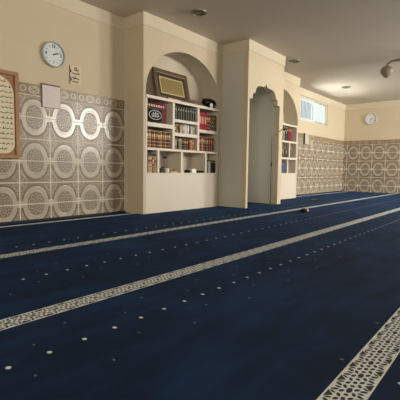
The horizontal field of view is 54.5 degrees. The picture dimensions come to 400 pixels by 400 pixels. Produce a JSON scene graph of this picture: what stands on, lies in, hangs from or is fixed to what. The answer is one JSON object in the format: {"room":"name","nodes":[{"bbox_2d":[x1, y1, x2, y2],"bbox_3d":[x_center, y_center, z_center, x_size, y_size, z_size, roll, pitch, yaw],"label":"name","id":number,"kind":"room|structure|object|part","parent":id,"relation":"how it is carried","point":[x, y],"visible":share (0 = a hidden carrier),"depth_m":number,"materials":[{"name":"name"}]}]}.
{"room":"mosque","nodes":[
{"label":"mosque","id":0,"kind":"room"},
{"bbox_2d":[0,0,344,140],"bbox_3d":[-0.519,-1.367,7.030,0.150,3.000,17.603,4,6,39],"label":"wall","id":1,"kind":"structure","parent":0,"point":[96,47],"depth_m":5.29,"materials":[{"name":"beige paint"}]},
{"bbox_2d":[0,69,19,158],"bbox_3d":[-2.495,-1.018,4.502,0.032,1.050,0.790,4,6,39],"label":"board","id":2,"kind":"object","parent":1,"relation":"attached to","point":[9,85],"visible":1,"depth_m":4.72,"materials":[{"name":"orange wood"}]},
{"bbox_3d":[-2.497,-1.018,4.503,0.004,0.930,0.680,4,6,39],"label":"panel","id":3,"kind":"part","parent":2,"relation":"part of","materials":[{"name":"beige paper"}]},
{"bbox_2d":[41,83,60,109],"bbox_3d":[-1.969,-1.369,5.128,0.008,0.308,0.276,4,6,39],"label":"notice","id":4,"kind":"object","parent":1,"relation":"attached to","point":[50,94],"visible":1,"depth_m":5.12,"materials":[{"name":"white paper"}]},
{"bbox_2d":[41,41,65,67],"bbox_3d":[-1.927,-1.917,5.114,0.040,0.330,0.330,4,6,39],"label":"wall clock","id":5,"kind":"object","parent":1,"relation":"attached to","point":[53,54],"visible":1,"depth_m":5.11,"materials":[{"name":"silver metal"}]},
{"bbox_2d":[0,81,124,221],"bbox_3d":[-3.585,-0.485,3.259,0.008,1.755,7.504,4,6,39],"label":"wall tiles","id":6,"kind":"structure","parent":1,"relation":"attached to","point":[71,162],"depth_m":5.35,"materials":[{"name":"tile"}]},
{"bbox_2d":[0,211,125,223],"bbox_3d":[-3.585,0.379,3.318,0.022,0.022,7.504,4,6,39],"label":"baseboard","id":7,"kind":"structure","parent":1,"relation":"attached to","point":[116,211],"depth_m":5.30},
{"bbox_2d":[69,65,80,85],"bbox_3d":[-1.736,-1.730,5.392,0.006,0.260,0.190,4,6,39],"label":"sheet","id":8,"kind":"object","parent":1,"relation":"attached to","point":[74,71],"visible":1,"depth_m":5.39,"materials":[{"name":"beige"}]},
{"bbox_2d":[303,133,308,143],"bbox_3d":[3.054,-1.762,11.171,0.050,0.310,0.255,4,6,39],"label":"wall box","id":9,"kind":"object","parent":1,"relation":"attached to","point":[306,135],"visible":1,"depth_m":11.11,"materials":[{"name":"plastic"}]},
{"bbox_2d":[310,135,313,146],"bbox_3d":[3.328,-1.748,11.540,0.006,0.330,0.200,4,6,39],"label":"notice","id":10,"kind":"object","parent":1,"relation":"attached to","point":[312,137],"visible":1,"depth_m":11.52,"materials":[{"name":"beige paper"}]},
{"bbox_2d":[300,96,326,125],"bbox_3d":[3.389,-2.644,11.656,0.080,0.680,1.970,4,6,39],"label":"window","id":11,"kind":"structure","parent":1,"relation":"in","point":[313,102],"depth_m":11.66,"materials":[{"name":"paint"}]},
{"bbox_2d":[301,99,310,119],"bbox_3d":[3.058,-2.625,11.359,0.012,0.640,1.040,4,6,39],"label":"security grille","id":12,"kind":"object","parent":11,"relation":"attached to","point":[301,99],"visible":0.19,"depth_m":11.41,"materials":[{"name":"white metal"}]},
{"bbox_3d":[3.105,-2.619,11.301,0.025,0.590,0.970,4,6,39],"label":"sash","id":13,"kind":"part","parent":11,"relation":"part of","materials":[{"name":"paint"}]},
{"bbox_3d":[3.661,-2.669,12.020,0.025,0.590,0.970,4,6,39],"label":"sash","id":14,"kind":"part","parent":11,"relation":"part of","materials":[{"name":"paint"}]},
{"bbox_2d":[315,100,327,124],"bbox_3d":[3.753,-2.681,12.009,0.024,0.648,0.940,4,6,39],"label":"vertical blind","id":15,"kind":"object","parent":11,"relation":"attached to","point":[315,100],"visible":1,"depth_m":11.96,"materials":[{"name":"paint"}]},
{"bbox_2d":[296,133,343,194],"bbox_3d":[3.585,-1.075,11.928,0.008,1.755,4.555,4,6,39],"label":"trim","id":16,"kind":"structure","parent":1,"relation":"attached to","point":[319,166],"depth_m":12.08,"materials":[{"name":"tile"}]},
{"bbox_2d":[124,24,222,213],"bbox_3d":[-0.394,-1.341,6.717,0.444,3.000,1.969,4,6,39],"label":"wall","id":17,"kind":"structure","parent":0,"point":[146,47],"depth_m":6.05,"materials":[{"name":"beige paint"}]},
{"bbox_2d":[0,191,399,399],"bbox_3d":[2.603,0.425,4.570,8.000,0.100,17.303,4,6,39],"label":"floor","id":18,"kind":"structure","parent":0,"point":[258,301],"depth_m":2.03,"materials":[{"name":"blue carpet"}]},
{"bbox_2d":[145,94,218,213],"bbox_3d":[-0.372,-0.746,6.715,0.361,1.815,1.830,4,6,39],"label":"bookcase","id":19,"kind":"object","parent":18,"relation":"on","point":[164,192],"visible":0.7,"depth_m":6.61,"materials":[{"name":"white paint"}]},
{"bbox_3d":[-0.950,-0.677,6.028,0.349,1.770,0.030,4,6,39],"label":"panel","id":20,"kind":"part","parent":19,"relation":"part of","materials":[{"name":"white paint"}]},
{"bbox_2d":[148,156,149,172],"bbox_3d":[-0.856,-0.557,6.052,0.191,0.262,0.041,4,6,39],"label":"book","id":21,"kind":"object","parent":19,"relation":"on","point":[148,156],"visible":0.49,"depth_m":5.99,"materials":[{"name":"beige paper"}]},
{"bbox_2d":[148,129,150,146],"bbox_3d":[-0.841,-0.953,6.036,0.197,0.275,0.046,4,6,39],"label":"book","id":22,"kind":"object","parent":19,"relation":"on","point":[149,130],"visible":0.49,"depth_m":5.97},
{"bbox_2d":[150,156,151,172],"bbox_3d":[-0.830,-0.561,6.087,0.190,0.265,0.041,4,6,39],"label":"book","id":23,"kind":"object","parent":19,"relation":"on","point":[150,156],"visible":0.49,"depth_m":6.03,"materials":[{"name":"beige paper"}]},
{"bbox_2d":[151,130,152,147],"bbox_3d":[-0.811,-0.951,6.074,0.202,0.265,0.046,4,6,39],"label":"book","id":24,"kind":"object","parent":19,"relation":"on","point":[151,130],"visible":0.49,"depth_m":6.00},
{"bbox_2d":[152,156,153,172],"bbox_3d":[-0.802,-0.562,6.120,0.197,0.262,0.041,4,6,39],"label":"book","id":25,"kind":"object","parent":19,"relation":"on","point":[152,156],"visible":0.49,"depth_m":6.05,"materials":[{"name":"brown paper"}]},
{"bbox_2d":[153,130,154,147],"bbox_3d":[-0.781,-0.956,6.111,0.200,0.270,0.046,4,6,39],"label":"book","id":26,"kind":"object","parent":19,"relation":"on","point":[153,130],"visible":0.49,"depth_m":6.04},
{"bbox_2d":[147,106,161,123],"bbox_3d":[-0.699,-1.317,6.027,0.026,0.230,0.310,4,6,39],"label":"plaque","id":27,"kind":"object","parent":19,"relation":"on","point":[154,115],"visible":1,"depth_m":6.01,"materials":[{"name":"black plastic"}]},
{"bbox_2d":[154,156,155,172],"bbox_3d":[-0.774,-0.563,6.153,0.193,0.260,0.041,4,6,39],"label":"book","id":28,"kind":"object","parent":19,"relation":"on","point":[154,156],"visible":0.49,"depth_m":6.09,"materials":[{"name":"brown paper"}]},
{"bbox_2d":[155,130,157,147],"bbox_3d":[-0.746,-0.961,6.145,0.192,0.275,0.046,4,6,39],"label":"book","id":29,"kind":"object","parent":19,"relation":"on","point":[156,131],"visible":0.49,"depth_m":6.08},
{"bbox_2d":[158,131,159,147],"bbox_3d":[-0.720,-0.958,6.186,0.194,0.265,0.046,4,6,39],"label":"book","id":30,"kind":"object","parent":19,"relation":"on","point":[158,131],"visible":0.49,"depth_m":6.12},
{"bbox_3d":[-0.752,-1.183,6.210,0.339,0.065,0.555,4,6,39],"label":"shelf","id":31,"kind":"part","parent":19,"relation":"part of","materials":[{"name":"white paint"}]},
{"bbox_2d":[160,131,161,147],"bbox_3d":[-0.687,-0.963,6.221,0.192,0.270,0.046,4,6,39],"label":"book","id":32,"kind":"object","parent":19,"relation":"on","point":[160,131],"visible":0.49,"depth_m":6.16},
{"bbox_2d":[159,167,164,172],"bbox_3d":[-0.638,-0.489,6.283,0.109,0.096,0.156,4,6,39],"label":"pouch","id":33,"kind":"object","parent":19,"relation":"on","point":[161,170],"visible":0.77,"depth_m":6.24,"materials":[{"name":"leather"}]},
{"bbox_2d":[162,104,163,123],"bbox_3d":[-0.662,-1.377,6.280,0.212,0.315,0.049,4,6,39],"label":"book","id":34,"kind":"object","parent":19,"relation":"on","point":[162,104],"visible":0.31,"depth_m":6.21,"materials":[{"name":"red paper"}]},
{"bbox_2d":[162,131,163,147],"bbox_3d":[-0.658,-0.968,6.259,0.198,0.275,0.046,4,6,39],"label":"book","id":35,"kind":"object","parent":19,"relation":"on","point":[162,131],"visible":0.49,"depth_m":6.19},
{"bbox_2d":[162,156,166,161],"bbox_3d":[-0.609,-0.702,6.693,0.004,0.105,0.110,4,6,39],"label":"notice","id":36,"kind":"object","parent":19,"relation":"attached to","point":[164,158],"visible":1,"depth_m":6.69,"materials":[{"name":"white paper"}]},
{"bbox_2d":[164,132,165,147],"bbox_3d":[-0.625,-0.966,6.295,0.197,0.265,0.046,4,6,39],"label":"book","id":37,"kind":"object","parent":19,"relation":"on","point":[164,132],"visible":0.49,"depth_m":6.22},
{"bbox_2d":[166,132,167,148],"bbox_3d":[-0.593,-0.971,6.331,0.191,0.270,0.046,4,6,39],"label":"book","id":38,"kind":"object","parent":19,"relation":"on","point":[166,132],"visible":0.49,"depth_m":6.26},
{"bbox_2d":[168,132,169,148],"bbox_3d":[-0.566,-0.976,6.371,0.198,0.275,0.046,4,6,39],"label":"book","id":39,"kind":"object","parent":19,"relation":"on","point":[168,132],"visible":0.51,"depth_m":6.30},
{"bbox_2d":[152,67,190,102],"bbox_3d":[-0.469,-1.907,6.554,0.152,0.526,0.820,4,6,39],"label":"framed picture","id":40,"kind":"object","parent":19,"relation":"on","point":[169,84],"visible":0.9,"depth_m":6.53,"materials":[{"name":"brown wood"}]},
{"bbox_3d":[-0.504,-1.033,6.802,0.012,1.170,1.765,4,6,39],"label":"panel","id":41,"kind":"part","parent":19,"relation":"part of","materials":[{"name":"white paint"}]},
{"bbox_2d":[178,138,181,149],"bbox_3d":[-0.388,-0.943,6.559,0.162,0.185,0.074,4,6,39],"label":"book","id":42,"kind":"object","parent":19,"relation":"on","point":[180,139],"visible":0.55,"depth_m":6.50,"materials":[{"name":"grey paper"}]},
{"bbox_2d":[179,107,181,119],"bbox_3d":[-0.384,-1.449,6.526,0.170,0.214,0.059,4,6,39],"label":"book","id":43,"kind":"object","parent":19,"relation":"on","point":[180,108],"visible":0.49,"depth_m":6.47,"materials":[{"name":"green paper"}]},
{"bbox_3d":[-0.372,-0.842,6.705,0.339,0.039,1.765,4,6,39],"label":"shelf","id":44,"kind":"part","parent":19,"relation":"part of","materials":[{"name":"white paint"}]},
{"bbox_3d":[-0.376,-0.456,6.735,0.341,0.035,1.765,4,6,39],"label":"shelf","id":45,"kind":"part","parent":19,"relation":"part of","materials":[{"name":"white paint"}]},
{"bbox_3d":[-0.264,-0.130,6.664,0.030,0.599,1.765,4,6,39],"label":"panel","id":46,"kind":"part","parent":19,"relation":"part of","materials":[{"name":"white paint"}]},
{"bbox_2d":[183,139,185,149],"bbox_3d":[-0.314,-0.952,6.649,0.162,0.190,0.054,4,6,39],"label":"book","id":47,"kind":"object","parent":19,"relation":"on","point":[184,142],"visible":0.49,"depth_m":6.59,"materials":[{"name":"brown paper"}]},
{"bbox_3d":[-0.359,-1.106,6.695,0.339,0.057,0.580,4,6,39],"label":"shelf","id":48,"kind":"part","parent":19,"relation":"part of","materials":[{"name":"white paint"}]},
{"bbox_3d":[-0.356,-1.329,6.678,0.339,0.049,0.580,4,6,39],"label":"shelf","id":49,"kind":"part","parent":19,"relation":"part of","materials":[{"name":"white paint"}]},
{"bbox_2d":[186,108,188,120],"bbox_3d":[-0.264,-1.458,6.667,0.169,0.214,0.059,4,6,39],"label":"book","id":50,"kind":"object","parent":19,"relation":"on","point":[187,111],"visible":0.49,"depth_m":6.61,"materials":[{"name":"green paper"}]},
{"bbox_2d":[191,109,193,121],"bbox_3d":[-0.187,-1.467,6.763,0.165,0.218,0.059,4,6,39],"label":"book","id":51,"kind":"object","parent":19,"relation":"on","point":[192,110],"visible":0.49,"depth_m":6.71,"materials":[{"name":"green paper"}]},
{"bbox_2d":[200,136,201,150],"bbox_3d":[-0.050,-1.011,6.991,0.198,0.260,0.049,4,6,39],"label":"book","id":52,"kind":"object","parent":19,"relation":"on","point":[200,136],"visible":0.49,"depth_m":6.92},
{"bbox_2d":[201,112,203,129],"bbox_3d":[-0.031,-1.413,6.997,0.214,0.310,0.071,4,6,39],"label":"book","id":53,"kind":"object","parent":19,"relation":"on","point":[202,113],"visible":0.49,"depth_m":6.92,"materials":[{"name":"red paper"}]},
{"bbox_2d":[204,113,206,129],"bbox_3d":[0.016,-1.417,7.053,0.222,0.310,0.071,4,6,39],"label":"book","id":54,"kind":"object","parent":19,"relation":"on","point":[205,114],"visible":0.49,"depth_m":6.97,"materials":[{"name":"red paper"}]},
{"bbox_3d":[0.027,-1.243,7.152,0.339,0.053,0.527,4,6,39],"label":"shelf","id":55,"kind":"part","parent":19,"relation":"part of","materials":[{"name":"white paint"}]},
{"bbox_2d":[207,161,209,172],"bbox_3d":[0.113,-0.613,7.218,0.174,0.215,0.059,4,6,39],"label":"book","id":56,"kind":"object","parent":19,"relation":"on","point":[208,162],"visible":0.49,"depth_m":7.15,"materials":[{"name":"white paper"}]},
{"bbox_2d":[202,98,215,107],"bbox_3d":[0.167,-1.781,7.184,0.159,0.187,0.388,4,6,39],"label":"telephone","id":57,"kind":"object","parent":19,"relation":"on","point":[212,103],"visible":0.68,"depth_m":7.12,"materials":[{"name":"black plastic"}]},
{"bbox_2d":[208,114,209,130],"bbox_3d":[0.090,-1.418,7.139,0.213,0.300,0.049,4,6,39],"label":"book","id":58,"kind":"object","parent":19,"relation":"on","point":[208,114],"visible":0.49,"depth_m":7.07,"materials":[{"name":"red paper"}]},
{"bbox_2d":[208,137,209,151],"bbox_3d":[0.101,-1.023,7.169,0.191,0.260,0.054,4,6,39],"label":"book","id":59,"kind":"object","parent":19,"relation":"on","point":[208,137],"visible":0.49,"depth_m":7.10,"materials":[{"name":"red paper"}]},
{"bbox_2d":[207,160,212,172],"bbox_3d":[0.150,-0.627,7.275,0.180,0.235,0.074,4,6,39],"label":"book","id":60,"kind":"object","parent":19,"relation":"on","point":[211,161],"visible":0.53,"depth_m":7.21,"materials":[{"name":"black paper"}]},
{"bbox_3d":[0.194,-0.771,7.412,0.349,1.770,0.035,4,6,39],"label":"panel","id":61,"kind":"part","parent":19,"relation":"part of","materials":[{"name":"white paint"}]},
{"bbox_2d":[213,115,214,130],"bbox_3d":[0.184,-1.423,7.255,0.214,0.295,0.047,4,6,39],"label":"book","id":62,"kind":"object","parent":19,"relation":"on","point":[213,115],"visible":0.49,"depth_m":7.18,"materials":[{"name":"brown paper"}]},
{"bbox_2d":[265,127,285,204],"bbox_3d":[1.506,-0.682,7.804,0.375,1.568,0.210,4,6,39],"label":"microphone stand","id":63,"kind":"object","parent":18,"relation":"on","point":[284,127],"visible":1,"depth_m":7.84,"materials":[{"name":"metal"}]},
{"bbox_2d":[281,123,297,198],"bbox_3d":[1.741,-0.920,9.270,0.361,1.815,1.820,4,6,39],"label":"bookcase","id":64,"kind":"object","parent":18,"relation":"on","point":[288,180],"visible":0.28,"depth_m":9.66,"materials":[{"name":"white paint"}]},
{"bbox_2d":[281,163,284,172],"bbox_3d":[1.929,-0.777,9.475,0.206,0.235,0.244,4,6,39],"label":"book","id":65,"kind":"object","parent":64,"relation":"on","point":[283,164],"visible":0.23,"depth_m":9.42,"materials":[{"name":"blue paper"}]},
{"bbox_3d":[1.851,-0.304,9.221,0.030,0.599,1.750,4,6,39],"label":"panel","id":66,"kind":"part","parent":64,"relation":"part of","materials":[{"name":"white paint"}]},
{"bbox_3d":[2.020,-1.425,9.560,0.339,0.045,0.895,4,6,39],"label":"shelf","id":67,"kind":"part","parent":64,"relation":"part of","materials":[{"name":"white paint"}]},
{"bbox_3d":[1.743,-1.002,9.263,0.339,0.050,1.750,4,6,39],"label":"shelf","id":68,"kind":"part","parent":64,"relation":"part of","materials":[{"name":"white paint"}]},
{"bbox_3d":[2.304,-0.944,9.963,0.349,1.770,0.035,4,6,39],"label":"panel","id":69,"kind":"part","parent":64,"relation":"part of","materials":[{"name":"white paint"}]},
{"bbox_2d":[79,0,399,104],"bbox_3d":[2.645,-2.675,4.325,8.300,0.120,17.603,4,6,39],"label":"ceiling","id":70,"kind":"structure","parent":0,"point":[338,44],"depth_m":6.42,"materials":[{"name":"paint"}]},
{"bbox_2d":[191,9,206,15],"bbox_3d":[-0.018,-2.749,5.701,0.244,0.022,0.244,4,6,39],"label":"recessed light","id":71,"kind":"object","parent":70,"relation":"in","point":[196,12],"visible":1,"depth_m":5.68,"materials":[{"name":"metal"}]},
{"bbox_2d":[289,59,300,62],"bbox_3d":[1.991,-2.917,8.161,0.244,0.022,0.244,4,6,39],"label":"recessed light","id":72,"kind":"object","parent":70,"relation":"in","point":[292,60],"visible":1,"depth_m":8.13,"materials":[{"name":"metal"}]},
{"bbox_2d":[380,59,399,77],"bbox_3d":[4.318,-2.650,7.780,1.119,0.430,1.005,4,6,39],"label":"lamp","id":73,"kind":"object","parent":70,"relation":"hanging from","point":[386,71],"visible":1,"depth_m":7.71,"materials":[{"name":"beige glass"}]},
{"bbox_3d":[3.737,-2.567,7.772,0.244,0.250,0.244,4,6,39],"label":"lamp shade","id":74,"kind":"part","parent":73,"relation":"part of","materials":[{"name":"beige glass"}]},
{"bbox_2d":[220,50,283,207],"bbox_3d":[0.881,-1.410,7.807,1.020,3.000,1.340,4,6,39],"label":"mihrab","id":75,"kind":"structure","parent":0,"point":[252,83],"depth_m":7.33,"materials":[{"name":"beige paint"}]},
{"bbox_2d":[40,0,399,109],"bbox_3d":[2.643,-2.523,4.337,8.000,0.185,17.303,4,6,39],"label":"trim","id":76,"kind":"structure","parent":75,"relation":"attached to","point":[81,8],"depth_m":6.51,"materials":[{"name":"paint"}]},
{"bbox_2d":[283,80,299,197],"bbox_3d":[1.699,-1.513,9.247,0.444,3.000,1.927,4,6,39],"label":"wall","id":77,"kind":"structure","parent":0,"point":[291,91],"depth_m":9.72,"materials":[{"name":"beige paint"}]},
{"bbox_2d":[344,106,399,140],"bbox_3d":[8.178,-1.577,11.164,8.000,3.000,0.150,4,6,39],"label":"wall","id":78,"kind":"structure","parent":0,"point":[387,125],"depth_m":12.97,"materials":[{"name":"beige paint"}]},
{"bbox_2d":[342,139,399,193],"bbox_3d":[8.119,-0.952,11.152,8.000,1.755,0.008,4,6,39],"label":"trim","id":79,"kind":"structure","parent":78,"relation":"attached to","point":[368,165],"depth_m":13.06,"materials":[{"name":"beige tile"}]},
{"bbox_2d":[365,113,376,124],"bbox_3d":[5.724,-2.713,12.992,0.380,0.380,0.040,4,6,39],"label":"wall clock","id":80,"kind":"object","parent":78,"relation":"attached to","point":[371,118],"visible":1,"depth_m":12.99,"materials":[{"name":"white plastic"}]}
]}

